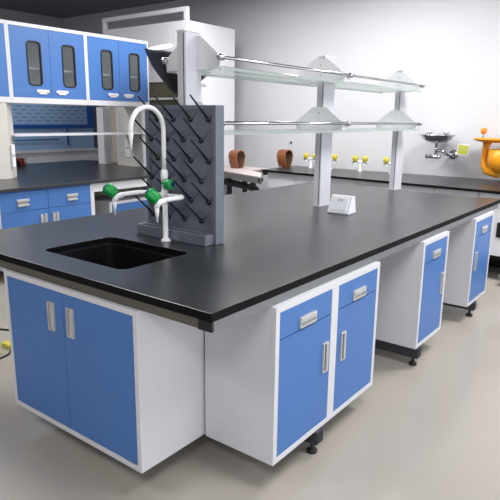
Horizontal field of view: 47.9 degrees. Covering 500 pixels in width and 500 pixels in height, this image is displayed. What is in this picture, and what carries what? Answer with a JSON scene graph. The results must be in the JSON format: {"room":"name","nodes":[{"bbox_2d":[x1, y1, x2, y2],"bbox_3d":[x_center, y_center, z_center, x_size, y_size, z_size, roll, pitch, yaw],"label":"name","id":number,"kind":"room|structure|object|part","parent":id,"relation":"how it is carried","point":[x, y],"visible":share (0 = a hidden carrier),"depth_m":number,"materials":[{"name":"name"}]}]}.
{"room":"science laboratory","nodes":[
{"label":"science laboratory","id":0,"kind":"room"},
{"bbox_2d":[0,8,63,28],"bbox_3d":[-6.389,-1.761,6.680,0.100,3.170,9.800,11,16,36],"label":"wall","id":1,"kind":"structure","parent":0,"point":[5,14],"depth_m":9.61,"materials":[{"name":"grey paint"}]},
{"bbox_2d":[0,0,176,18],"bbox_3d":[-1.504,-2.463,2.755,12.280,0.100,9.900,11,16,36],"label":"ceiling","id":2,"kind":"structure","parent":0,"point":[62,9],"depth_m":8.93,"materials":[{"name":"paint"}]},
{"bbox_2d":[0,266,499,499],"bbox_3d":[-1.542,0.721,3.500,12.280,0.100,9.900,11,16,36],"label":"floor","id":3,"kind":"structure","parent":0,"point":[429,429],"depth_m":2.54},
{"bbox_2d":[0,328,10,358],"bbox_3d":[-1.601,0.606,3.706,0.138,0.030,0.586,-4,14,-19],"label":"cable","id":4,"kind":"object","parent":3,"relation":"on","point":[6,344],"visible":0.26,"depth_m":3.64,"materials":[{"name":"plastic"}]},
{"bbox_2d":[0,184,91,271],"bbox_3d":[-2.099,-0.272,5.431,0.616,0.701,0.960,11,16,36],"label":"base cabinet","id":5,"kind":"object","parent":3,"relation":"on","point":[28,207],"visible":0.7,"depth_m":5.17,"materials":[{"name":"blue metal"}]},
{"bbox_3d":[-2.015,-0.419,5.000,0.017,0.063,0.124,11,16,36],"label":"handle","id":6,"kind":"part","parent":5,"relation":"part of","materials":[{"name":"silver metal"}]},
{"bbox_3d":[-2.017,-0.435,5.024,0.018,0.172,0.469,11,16,36],"label":"drawer","id":7,"kind":"part","parent":5,"relation":"part of","materials":[{"name":"blue metal"}]},
{"bbox_3d":[-2.021,-0.106,5.101,0.018,0.495,0.469,11,16,36],"label":"door","id":8,"kind":"part","parent":5,"relation":"part of","materials":[{"name":"blue metal"}]},
{"bbox_3d":[-1.899,-0.285,5.191,0.015,0.100,0.064,11,16,36],"label":"handle","id":9,"kind":"part","parent":5,"relation":"part of","materials":[{"name":"silver metal"}]},
{"bbox_3d":[-1.824,-0.306,5.287,0.015,0.100,0.064,11,16,36],"label":"handle","id":10,"kind":"part","parent":5,"relation":"part of","materials":[{"name":"silver metal"}]},
{"bbox_3d":[-1.729,-0.517,5.390,0.018,0.172,0.469,11,16,36],"label":"drawer","id":11,"kind":"part","parent":5,"relation":"part of","materials":[{"name":"blue metal"}]},
{"bbox_3d":[-1.733,-0.189,5.467,0.018,0.495,0.469,11,16,36],"label":"door","id":12,"kind":"part","parent":5,"relation":"part of","materials":[{"name":"blue metal"}]},
{"bbox_3d":[-1.703,-0.509,5.397,0.017,0.063,0.124,11,16,36],"label":"handle","id":13,"kind":"part","parent":5,"relation":"part of","materials":[{"name":"silver metal"}]},
{"bbox_2d":[15,147,98,163],"bbox_3d":[-4.046,-1.040,8.617,0.690,0.940,3.900,11,16,36],"label":"countertop","id":14,"kind":"structure","parent":3,"relation":"on","point":[53,155],"depth_m":9.19,"materials":[{"name":"white metal"}]},
{"bbox_2d":[11,104,94,150],"bbox_3d":[-3.555,-2.122,8.874,0.548,1.059,2.370,11,16,36],"label":"pegboard","id":15,"kind":"object","parent":14,"relation":"on","point":[27,118],"visible":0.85,"depth_m":9.03,"materials":[{"name":"metal"}]},
{"bbox_3d":[-3.343,-1.758,8.803,0.036,0.270,1.192,10,16,35],"label":"pull rail","id":16,"kind":"part","parent":15,"relation":"part of","materials":[{"name":"white metal"}]},
{"bbox_3d":[-3.349,-2.241,8.704,0.040,0.705,2.200,11,16,36],"label":"trim","id":17,"kind":"part","parent":15,"relation":"part of","materials":[{"name":"blue metal"}]},
{"bbox_2d":[91,178,146,214],"bbox_3d":[-1.799,-0.411,6.306,1.170,0.821,2.530,11,16,36],"label":"frame","id":18,"kind":"object","parent":3,"relation":"on","point":[138,184],"visible":0.12,"depth_m":5.92,"materials":[{"name":"white metal"}]},
{"bbox_2d":[94,194,147,243],"bbox_3d":[-1.453,-0.317,6.430,0.500,0.590,0.750,11,16,36],"label":"base cabinet","id":19,"kind":"object","parent":3,"relation":"on","point":[103,203],"visible":0.09,"depth_m":6.11,"materials":[{"name":"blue metal"}]},
{"bbox_3d":[-1.263,-0.311,6.282,0.018,0.468,0.688,11,16,36],"label":"door","id":20,"kind":"part","parent":19,"relation":"part of","materials":[{"name":"blue metal"}]},
{"bbox_2d":[102,6,234,194],"bbox_3d":[-1.108,-1.734,7.761,1.560,2.749,0.914,11,16,36],"label":"fume hood","id":21,"kind":"object","parent":3,"relation":"on","point":[218,91],"visible":0.35,"depth_m":7.20,"materials":[{"name":"white metal"}]},
{"bbox_3d":[-1.374,-1.489,7.464,1.396,0.798,0.020,11,16,36],"label":"panel","id":22,"kind":"part","parent":21,"relation":"part of","materials":[{"name":"white metal"}]},
{"bbox_3d":[-1.353,-2.925,7.134,1.560,0.150,0.050,11,16,36],"label":"roof frame","id":23,"kind":"part","parent":21,"relation":"part of","materials":[{"name":"white metal"}]},
{"bbox_3d":[-1.367,-2.023,7.341,1.396,0.298,0.016,11,16,36],"label":"sash","id":24,"kind":"part","parent":21,"relation":"part of","materials":[{"name":"clear glass"}]},
{"bbox_3d":[-1.378,-1.927,7.350,1.396,0.112,0.016,11,16,36],"label":"sash rail","id":25,"kind":"part","parent":21,"relation":"part of","materials":[{"name":"white metal"}]},
{"bbox_2d":[145,44,206,93],"bbox_3d":[-0.745,-1.999,6.200,0.815,0.551,0.809,-4,14,-21],"label":"funnel","id":26,"kind":"object","parent":21,"relation":"attached to","point":[155,54],"visible":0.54,"depth_m":6.04,"materials":[{"name":"black plastic"}]},
{"bbox_2d":[224,165,268,194],"bbox_3d":[0.021,-0.564,6.986,0.753,0.851,1.543,-7,15,-31],"label":"work table","id":27,"kind":"object","parent":3,"relation":"on","point":[254,175],"visible":0.46,"depth_m":6.68,"materials":[{"name":"grey paint"}]},
{"bbox_3d":[-0.277,-0.672,7.603,0.050,0.775,0.050,11,16,36],"label":"leg","id":28,"kind":"part","parent":27,"relation":"part of","materials":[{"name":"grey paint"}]},
{"bbox_2d":[228,150,244,168],"bbox_3d":[-0.166,-1.151,7.124,0.156,0.225,0.150,-11,18,-42],"label":"loop","id":29,"kind":"object","parent":27,"relation":"on","point":[236,157],"visible":1,"depth_m":7.11,"materials":[{"name":"brown leather"}]},
{"bbox_2d":[224,178,259,190],"bbox_3d":[-0.154,-0.794,6.843,0.236,0.040,1.241,-5,14,-23],"label":"shelf","id":30,"kind":"object","parent":27,"relation":"attached to","point":[227,181],"depth_m":6.74,"materials":[{"name":"black metal"}]},
{"bbox_3d":[0.032,-0.420,6.539,0.050,0.775,0.050,11,16,36],"label":"leg","id":31,"kind":"part","parent":27,"relation":"part of","materials":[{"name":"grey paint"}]},
{"bbox_2d":[0,204,497,453],"bbox_3d":[0.226,0.199,3.808,1.858,0.818,3.508,11,16,36],"label":"frame","id":32,"kind":"object","parent":3,"relation":"on","point":[316,437],"visible":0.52,"depth_m":2.36,"materials":[{"name":"grey paint"}]},
{"bbox_2d":[3,269,205,472],"bbox_3d":[-0.567,0.421,2.630,0.895,0.663,0.691,11,16,36],"label":"base cabinet","id":33,"kind":"object","parent":32,"relation":"attached to","point":[128,383],"visible":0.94,"depth_m":2.29,"materials":[{"name":"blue metal"}]},
{"bbox_3d":[-0.936,0.444,2.506,0.414,0.614,0.018,11,16,36],"label":"door","id":34,"kind":"part","parent":33,"relation":"part of","materials":[{"name":"blue metal"}]},
{"bbox_3d":[-0.839,0.279,2.373,0.046,0.128,0.012,11,16,36],"label":"handle","id":35,"kind":"part","parent":33,"relation":"part of","materials":[{"name":"silver metal"}]},
{"bbox_3d":[-0.734,0.299,2.295,0.046,0.128,0.012,11,16,36],"label":"handle","id":36,"kind":"part","parent":33,"relation":"part of","materials":[{"name":"silver metal"}]},
{"bbox_3d":[-0.598,0.507,2.255,0.430,0.614,0.018,11,16,36],"label":"door","id":37,"kind":"part","parent":33,"relation":"part of","materials":[{"name":"blue metal"}]},
{"bbox_2d":[0,182,499,321],"bbox_3d":[0.238,-0.224,3.749,1.825,0.031,3.578,11,16,36],"label":"countertop","id":38,"kind":"structure","parent":32,"relation":"on","point":[276,242],"depth_m":2.84,"materials":[{"name":"black stone"}]},
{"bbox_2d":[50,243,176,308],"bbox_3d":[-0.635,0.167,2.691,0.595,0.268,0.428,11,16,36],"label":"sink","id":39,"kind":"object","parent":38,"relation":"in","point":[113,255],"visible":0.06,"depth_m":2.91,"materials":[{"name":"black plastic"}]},
{"bbox_2d":[102,105,183,241],"bbox_3d":[-0.507,-0.359,2.735,0.372,0.676,0.269,11,16,36],"label":"tap","id":40,"kind":"object","parent":38,"relation":"on","point":[109,189],"visible":1,"depth_m":2.75,"materials":[{"name":"white metal"}]},
{"bbox_3d":[-0.686,-0.293,2.765,0.075,0.075,0.059,-4,14,-20],"label":"knob","id":41,"kind":"part","parent":40,"relation":"part of","materials":[{"name":"green plastic"}]},
{"bbox_3d":[-0.565,-0.242,2.855,0.268,0.113,0.120,-3,14,-16],"label":"arm","id":42,"kind":"part","parent":40,"relation":"part of"},
{"bbox_3d":[-0.489,-0.532,2.687,0.025,0.316,0.232,11,16,36],"label":"gooseneck spout","id":43,"kind":"part","parent":40,"relation":"part of","materials":[{"name":"white metal"}]},
{"bbox_3d":[-0.448,-0.248,2.588,0.075,0.075,0.059,-4,14,-20],"label":"knob","id":44,"kind":"part","parent":40,"relation":"part of","materials":[{"name":"green plastic"}]},
{"bbox_3d":[-0.380,-0.208,2.718,0.119,0.113,0.268,1,13,1],"label":"arm","id":45,"kind":"part","parent":40,"relation":"part of"},
{"bbox_3d":[-0.401,-0.324,2.786,0.062,0.054,0.056,11,16,36],"label":"knob","id":46,"kind":"part","parent":40,"relation":"part of","materials":[{"name":"green plastic"}]},
{"bbox_2d":[133,94,223,245],"bbox_3d":[-0.386,-0.409,2.850,0.510,0.722,0.181,11,16,36],"label":"drying rack","id":47,"kind":"object","parent":38,"relation":"on","point":[194,158],"visible":0.88,"depth_m":2.83,"materials":[{"name":"grey plastic"}]},
{"bbox_2d":[137,222,212,245],"bbox_3d":[-0.397,-0.085,2.929,0.495,0.054,0.063,11,16,36],"label":"drip tray","id":48,"kind":"object","parent":47,"relation":"on","point":[201,236],"depth_m":2.89,"materials":[{"name":"grey plastic"}]},
{"bbox_2d":[161,29,425,206],"bbox_3d":[0.518,-0.836,4.019,0.418,1.042,2.868,11,16,36],"label":"rack","id":49,"kind":"object","parent":38,"relation":"on","point":[193,58],"visible":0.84,"depth_m":3.89,"materials":[{"name":"white metal"}]},
{"bbox_3d":[-0.314,-0.597,2.957,0.065,1.042,0.128,11,16,36],"label":"post","id":50,"kind":"part","parent":49,"relation":"part of","materials":[{"name":"white metal"}]},
{"bbox_3d":[0.370,-0.932,4.120,0.016,0.016,2.700,11,16,36],"label":"rail","id":51,"kind":"part","parent":49,"relation":"part of","materials":[{"name":"silver metal"}]},
{"bbox_2d":[169,68,409,92],"bbox_3d":[0.525,-1.168,3.946,0.360,0.010,2.700,11,16,36],"label":"glass shelf","id":52,"kind":"object","parent":49,"relation":"attached to","point":[229,73],"depth_m":3.58,"materials":[{"name":"clear glass"}]},
{"bbox_3d":[0.374,-1.244,4.047,0.016,0.016,2.700,11,16,36],"label":"rail","id":53,"kind":"part","parent":49,"relation":"part of","materials":[{"name":"silver metal"}]},
{"bbox_2d":[224,128,404,131],"bbox_3d":[0.521,-0.856,4.019,0.360,0.010,2.700,11,16,36],"label":"glass shelf","id":54,"kind":"object","parent":49,"relation":"attached to","point":[297,129],"depth_m":3.88,"materials":[{"name":"clear glass"}]},
{"bbox_3d":[0.672,-0.876,3.895,0.016,0.016,2.700,11,16,36],"label":"rail","id":55,"kind":"part","parent":49,"relation":"part of","materials":[{"name":"silver metal"}]},
{"bbox_3d":[0.676,-1.187,3.822,0.016,0.016,2.700,11,16,36],"label":"rail","id":56,"kind":"part","parent":49,"relation":"part of","materials":[{"name":"silver metal"}]},
{"bbox_3d":[0.533,-0.839,4.036,0.065,1.042,0.160,11,16,36],"label":"post","id":57,"kind":"part","parent":49,"relation":"part of","materials":[{"name":"white metal"}]},
{"bbox_3d":[1.342,-1.071,5.068,0.065,1.042,0.160,11,16,36],"label":"post","id":58,"kind":"part","parent":49,"relation":"part of","materials":[{"name":"white metal"}]},
{"bbox_2d":[327,194,355,214],"bbox_3d":[0.621,-0.309,3.804,0.160,0.118,0.119,10,16,33],"label":"outlet box","id":59,"kind":"object","parent":38,"relation":"on","point":[339,204],"visible":1,"depth_m":3.77,"materials":[{"name":"white plastic"}]},
{"bbox_3d":[0.603,-0.309,3.777,0.116,0.096,0.007,10,-14,33],"label":"plate","id":60,"kind":"part","parent":59,"relation":"part of","materials":[{"name":"white plastic"}]},
{"bbox_2d":[205,261,379,465],"bbox_3d":[0.231,0.434,2.616,0.369,0.663,0.903,11,16,36],"label":"base cabinet","id":61,"kind":"object","parent":32,"relation":"attached to","point":[275,375],"visible":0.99,"depth_m":2.33,"materials":[{"name":"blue metal"}]},
{"bbox_3d":[0.223,0.555,2.358,0.018,0.497,0.397,11,16,36],"label":"door","id":62,"kind":"part","parent":61,"relation":"part of","materials":[{"name":"blue metal"}]},
{"bbox_3d":[0.226,0.252,2.287,0.018,0.117,0.397,11,16,36],"label":"drawer","id":63,"kind":"part","parent":61,"relation":"part of","materials":[{"name":"blue metal"}]},
{"bbox_3d":[0.238,0.281,2.284,0.012,0.047,0.125,11,16,36],"label":"handle","id":64,"kind":"part","parent":61,"relation":"part of","materials":[{"name":"silver metal"}]},
{"bbox_3d":[0.329,0.468,2.454,0.012,0.140,0.042,11,16,36],"label":"handle","id":65,"kind":"part","parent":61,"relation":"part of","materials":[{"name":"silver metal"}]},
{"bbox_3d":[0.427,0.440,2.578,0.012,0.140,0.042,11,16,36],"label":"handle","id":66,"kind":"part","parent":61,"relation":"part of","materials":[{"name":"silver metal"}]},
{"bbox_3d":[0.499,0.476,2.711,0.018,0.497,0.390,11,16,36],"label":"door","id":67,"kind":"part","parent":61,"relation":"part of","materials":[{"name":"blue metal"}]},
{"bbox_3d":[0.503,0.173,2.640,0.018,0.117,0.390,11,16,36],"label":"drawer","id":68,"kind":"part","parent":61,"relation":"part of","materials":[{"name":"blue metal"}]},
{"bbox_3d":[0.515,0.202,2.637,0.012,0.047,0.125,11,16,36],"label":"handle","id":69,"kind":"part","parent":61,"relation":"part of","materials":[{"name":"silver metal"}]},
{"bbox_2d":[375,231,449,348],"bbox_3d":[0.922,0.201,3.651,0.561,0.663,0.437,11,16,36],"label":"base cabinet","id":70,"kind":"object","parent":32,"relation":"on","point":[412,278],"visible":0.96,"depth_m":3.42,"materials":[{"name":"white metal"}]},
{"bbox_3d":[1.128,0.296,3.512,0.018,0.497,0.375,11,16,36],"label":"door","id":71,"kind":"part","parent":70,"relation":"part of","materials":[{"name":"blue metal"}]},
{"bbox_3d":[1.131,-0.006,3.441,0.018,0.117,0.375,11,16,36],"label":"drawer","id":72,"kind":"part","parent":70,"relation":"part of","materials":[{"name":"blue metal"}]},
{"bbox_3d":[1.143,0.022,3.438,0.012,0.047,0.121,11,16,36],"label":"handle","id":73,"kind":"part","parent":70,"relation":"part of","materials":[{"name":"silver metal"}]},
{"bbox_3d":[1.228,0.211,3.599,0.012,0.140,0.042,11,16,36],"label":"handle","id":74,"kind":"part","parent":70,"relation":"part of","materials":[{"name":"silver metal"}]},
{"bbox_2d":[443,211,493,306],"bbox_3d":[1.548,0.022,4.449,0.561,0.663,0.482,11,16,36],"label":"base cabinet","id":75,"kind":"object","parent":32,"relation":"attached to","point":[469,244],"visible":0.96,"depth_m":4.18,"materials":[{"name":"white metal"}]},
{"bbox_3d":[1.671,0.084,4.165,0.012,0.140,0.042,11,16,36],"label":"handle","id":76,"kind":"part","parent":75,"relation":"part of","materials":[{"name":"silver metal"}]},
{"bbox_3d":[1.753,0.117,4.309,0.018,0.497,0.420,11,16,36],"label":"door","id":77,"kind":"part","parent":75,"relation":"part of","materials":[{"name":"blue metal"}]},
{"bbox_3d":[1.757,-0.185,4.239,0.018,0.117,0.420,11,16,36],"label":"drawer","id":78,"kind":"part","parent":75,"relation":"part of","materials":[{"name":"blue metal"}]},
{"bbox_3d":[1.769,-0.157,4.236,0.012,0.047,0.125,11,16,36],"label":"handle","id":79,"kind":"part","parent":75,"relation":"part of","materials":[{"name":"silver metal"}]},
{"bbox_2d":[261,166,499,285],"bbox_3d":[2.582,-0.165,5.416,6.050,0.850,1.390,11,16,36],"label":"bench","id":80,"kind":"object","parent":3,"relation":"on","point":[279,176],"visible":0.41,"depth_m":5.97,"materials":[{"name":"white metal"}]},
{"bbox_3d":[0.379,-0.659,6.944,0.430,0.575,0.015,13,18,42],"label":"door","id":81,"kind":"part","parent":80,"relation":"part of","materials":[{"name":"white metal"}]},
{"bbox_2d":[277,149,292,166],"bbox_3d":[0.459,-1.209,7.408,0.156,0.225,0.150,-11,18,-42],"label":"loop","id":82,"kind":"object","parent":80,"relation":"on","point":[284,157],"visible":1,"depth_m":7.39,"materials":[{"name":"brown leather"}]},
{"bbox_3d":[0.698,-0.588,6.655,0.430,0.575,0.015,13,18,42],"label":"door","id":83,"kind":"part","parent":80,"relation":"part of","materials":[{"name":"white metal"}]},
{"bbox_2d":[303,153,314,167],"bbox_3d":[0.783,-1.158,7.281,0.220,0.191,0.080,11,16,36],"label":"twin gas cock","id":84,"kind":"object","parent":80,"relation":"on","point":[306,155],"visible":0.86,"depth_m":7.28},
{"bbox_2d":[331,154,338,169],"bbox_3d":[1.014,-1.115,7.110,0.220,0.191,0.080,11,16,36],"label":"twin gas cock","id":85,"kind":"object","parent":80,"relation":"on","point":[335,156],"visible":0.4,"depth_m":7.04,"materials":[{"name":"yellow plastic"}]},
{"bbox_3d":[1.065,-1.161,7.057,0.068,0.075,0.076,11,16,36],"label":"knob","id":86,"kind":"part","parent":85,"relation":"part of","materials":[{"name":"yellow plastic"}]},
{"bbox_3d":[1.021,-0.515,6.360,0.430,0.575,0.015,13,18,42],"label":"door","id":87,"kind":"part","parent":80,"relation":"part of","materials":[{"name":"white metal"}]},
{"bbox_2d":[352,155,368,171],"bbox_3d":[1.343,-1.054,6.865,0.220,0.191,0.080,11,16,36],"label":"twin gas cock","id":88,"kind":"object","parent":80,"relation":"on","point":[355,158],"visible":1,"depth_m":6.86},
{"bbox_3d":[1.290,-1.120,6.890,0.068,0.075,0.076,11,16,36],"label":"knob","id":89,"kind":"part","parent":88,"relation":"part of","materials":[{"name":"yellow plastic"}]},
{"bbox_3d":[1.395,-1.100,6.812,0.068,0.075,0.076,11,16,36],"label":"knob","id":90,"kind":"part","parent":88,"relation":"part of","materials":[{"name":"yellow plastic"}]},
{"bbox_3d":[1.339,-0.444,6.071,0.430,0.575,0.015,13,18,42],"label":"door","id":91,"kind":"part","parent":80,"relation":"part of","materials":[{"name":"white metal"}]},
{"bbox_2d":[383,157,390,173],"bbox_3d":[1.665,-0.994,6.627,0.220,0.191,0.080,11,16,36],"label":"twin gas cock","id":92,"kind":"object","parent":80,"relation":"on","point":[386,162],"visible":0.38,"depth_m":6.63,"materials":[{"name":"yellow plastic"}]},
{"bbox_3d":[1.612,-1.060,6.651,0.068,0.075,0.076,11,16,36],"label":"knob","id":93,"kind":"part","parent":92,"relation":"part of","materials":[{"name":"yellow plastic"}]},
{"bbox_3d":[1.663,-0.371,5.776,0.430,0.575,0.015,13,18,42],"label":"door","id":94,"kind":"part","parent":80,"relation":"part of","materials":[{"name":"white metal"}]},
{"bbox_3d":[1.981,-0.299,5.486,0.430,0.575,0.015,13,18,42],"label":"door","id":95,"kind":"part","parent":80,"relation":"part of","materials":[{"name":"white metal"}]},
{"bbox_3d":[2.305,-0.226,5.191,0.430,0.575,0.015,13,18,42],"label":"door","id":96,"kind":"part","parent":80,"relation":"part of","materials":[{"name":"white metal"}]},
{"bbox_3d":[2.340,-0.173,5.152,0.160,0.140,0.009,13,18,42],"label":"vent panel","id":97,"kind":"part","parent":80,"relation":"part of","materials":[{"name":"black plastic"}]},
{"bbox_3d":[-3.024,-0.495,6.602,0.950,0.821,3.430,11,16,36],"label":"cabinet","id":98,"kind":"object","parent":3,"relation":"on","visible":0},
{"bbox_2d":[0,160,146,192],"bbox_3d":[-2.559,-0.813,6.115,2.330,0.028,3.650,11,16,36],"label":"countertop","id":99,"kind":"structure","parent":98,"relation":"on","point":[34,176],"depth_m":6.09,"materials":[{"name":"black stone"}]},
{"bbox_2d":[16,158,26,166],"bbox_3d":[-2.897,-1.084,6.957,0.206,0.100,0.166,11,16,36],"label":"wire basket","id":100,"kind":"object","parent":99,"relation":"on","point":[20,162],"visible":0.51,"depth_m":6.92,"materials":[{"name":"red plastic"}]},
{"bbox_2d":[0,103,145,178],"bbox_3d":[-2.242,-1.291,6.494,0.945,0.738,2.190,11,16,36],"label":"rack","id":101,"kind":"object","parent":99,"relation":"on","point":[8,170],"visible":0.97,"depth_m":7.09,"materials":[{"name":"white metal"}]},
{"bbox_2d":[0,19,11,102],"bbox_3d":[-2.765,-1.772,5.217,0.418,0.765,0.906,11,16,36],"label":"upper cabinet","id":102,"kind":"object","parent":101,"relation":"attached to","point":[5,86],"visible":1,"depth_m":5.43,"materials":[{"name":"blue metal"}]},
{"bbox_3d":[-2.490,-1.793,5.276,0.019,0.671,0.429,11,16,36],"label":"door","id":103,"kind":"part","parent":102,"relation":"part of","materials":[{"name":"blue metal"}]},
{"bbox_2d":[10,144,14,154],"bbox_3d":[-2.391,-1.005,5.631,0.080,0.100,0.039,11,16,36],"label":"socket","id":104,"kind":"object","parent":101,"relation":"attached to","point":[12,147],"depth_m":5.61,"materials":[{"name":"white plastic"}]},
{"bbox_2d":[11,157,15,166],"bbox_3d":[-2.393,-0.888,5.658,0.080,0.100,0.039,11,16,36],"label":"socket","id":105,"kind":"object","parent":101,"relation":"attached to","point":[13,159],"depth_m":5.63,"materials":[{"name":"white plastic"}]},
{"bbox_2d":[5,20,88,104],"bbox_3d":[-2.214,-1.930,5.920,0.418,0.765,0.906,11,16,36],"label":"upper cabinet","id":106,"kind":"object","parent":101,"relation":"attached to","point":[47,65],"visible":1,"depth_m":5.83,"materials":[{"name":"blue metal"}]},
{"bbox_3d":[-2.202,-1.876,5.643,0.019,0.671,0.429,11,16,36],"label":"door","id":107,"kind":"part","parent":106,"relation":"part of","materials":[{"name":"blue metal"}]},
{"bbox_3d":[-2.124,-1.623,5.779,0.019,0.044,0.140,11,16,36],"label":"handle","id":108,"kind":"part","parent":106,"relation":"part of","materials":[{"name":"white plastic"}]},
{"bbox_2d":[29,67,73,74],"bbox_3d":[-2.239,-1.898,5.947,0.324,0.020,0.864,11,16,36],"label":"shelf","id":109,"kind":"object","parent":106,"relation":"attached to","point":[32,70],"depth_m":6.06,"materials":[{"name":"white metal"}]},
{"bbox_3d":[-1.984,-1.663,5.957,0.019,0.044,0.140,11,16,36],"label":"handle","id":110,"kind":"part","parent":106,"relation":"part of","materials":[{"name":"white plastic"}]},
{"bbox_3d":[-1.939,-1.951,5.979,0.019,0.671,0.429,11,16,36],"label":"door","id":111,"kind":"part","parent":106,"relation":"part of","materials":[{"name":"blue metal"}]},
{"bbox_2d":[12,132,144,136],"bbox_3d":[-1.950,-1.333,6.456,0.380,0.020,1.800,11,16,36],"label":"shelf","id":112,"kind":"object","parent":101,"relation":"attached to","point":[135,134],"depth_m":6.26,"materials":[{"name":"white metal"}]},
{"bbox_3d":[-1.945,-1.529,7.525,0.130,0.738,0.130,11,16,36],"label":"post","id":113,"kind":"part","parent":101,"relation":"part of","materials":[{"name":"white metal"}]},
{"bbox_2d":[75,32,148,106],"bbox_3d":[-1.662,-2.088,6.623,0.418,0.765,0.906,11,16,36],"label":"upper cabinet","id":114,"kind":"object","parent":101,"relation":"attached to","point":[117,67],"visible":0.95,"depth_m":6.53,"materials":[{"name":"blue metal"}]},
{"bbox_3d":[-1.650,-2.033,6.346,0.019,0.671,0.429,11,16,36],"label":"door","id":115,"kind":"part","parent":114,"relation":"part of","materials":[{"name":"blue metal"}]},
{"bbox_3d":[-1.573,-1.780,6.482,0.019,0.044,0.140,11,16,36],"label":"handle","id":116,"kind":"part","parent":114,"relation":"part of","materials":[{"name":"white plastic"}]},
{"bbox_2d":[103,74,137,78],"bbox_3d":[-1.687,-2.056,6.650,0.324,0.020,0.864,11,16,36],"label":"shelf","id":117,"kind":"object","parent":114,"relation":"attached to","point":[105,76],"depth_m":6.76,"materials":[{"name":"white metal"}]},
{"bbox_3d":[-1.433,-1.820,6.661,0.019,0.044,0.140,11,16,36],"label":"handle","id":118,"kind":"part","parent":114,"relation":"part of","materials":[{"name":"white plastic"}]},
{"bbox_3d":[-1.387,-2.109,6.682,0.019,0.671,0.429,11,16,36],"label":"door","id":119,"kind":"part","parent":114,"relation":"part of","materials":[{"name":"blue metal"}]},
{"bbox_2d":[125,139,129,147],"bbox_3d":[-1.568,-1.364,7.209,0.090,0.100,0.016,11,16,36],"label":"socket","id":120,"kind":"object","parent":101,"relation":"attached to","point":[127,144],"depth_m":7.21,"materials":[{"name":"white plastic"}]},
{"bbox_2d":[125,149,130,156],"bbox_3d":[-1.569,-1.247,7.237,0.090,0.100,0.016,11,16,36],"label":"socket","id":121,"kind":"object","parent":101,"relation":"attached to","point":[127,151],"depth_m":7.23,"materials":[{"name":"white plastic"}]},
{"bbox_2d":[63,0,499,193],"bbox_3d":[1.455,-1.723,6.925,12.280,3.170,0.100,11,16,36],"label":"wall","id":122,"kind":"structure","parent":0,"point":[450,47],"depth_m":6.82,"materials":[{"name":"white paint"}]},
{"bbox_2d":[419,130,469,158],"bbox_3d":[2.107,-1.159,6.198,0.485,0.317,0.380,0,13,-5],"label":"station","id":123,"kind":"object","parent":122,"relation":"attached to","point":[462,149],"visible":1,"depth_m":6.10,"materials":[{"name":"silver metal"}]},
{"bbox_3d":[2.055,-1.218,6.180,0.379,0.100,0.379,11,16,36],"label":"bowl","id":124,"kind":"part","parent":123,"relation":"part of","materials":[{"name":"silver metal"}]},
{"bbox_2d":[473,128,499,177],"bbox_3d":[2.533,-1.002,5.812,0.416,0.506,0.458,-2,13,-12],"label":"basin","id":125,"kind":"object","parent":122,"relation":"attached to","point":[492,169],"visible":1,"depth_m":5.80,"materials":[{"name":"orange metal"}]},
{"bbox_2d":[473,138,499,142],"bbox_3d":[2.519,-1.129,5.810,0.398,0.047,0.398,11,16,36],"label":"tray","id":126,"kind":"object","parent":125,"relation":"on","point":[485,140],"depth_m":5.71,"materials":[{"name":"orange plastic"}]},
{"bbox_3d":[2.600,-0.900,5.772,0.310,0.250,0.310,11,16,36],"label":"bowl","id":127,"kind":"part","parent":125,"relation":"part of","materials":[{"name":"orange plastic"}]}
]}

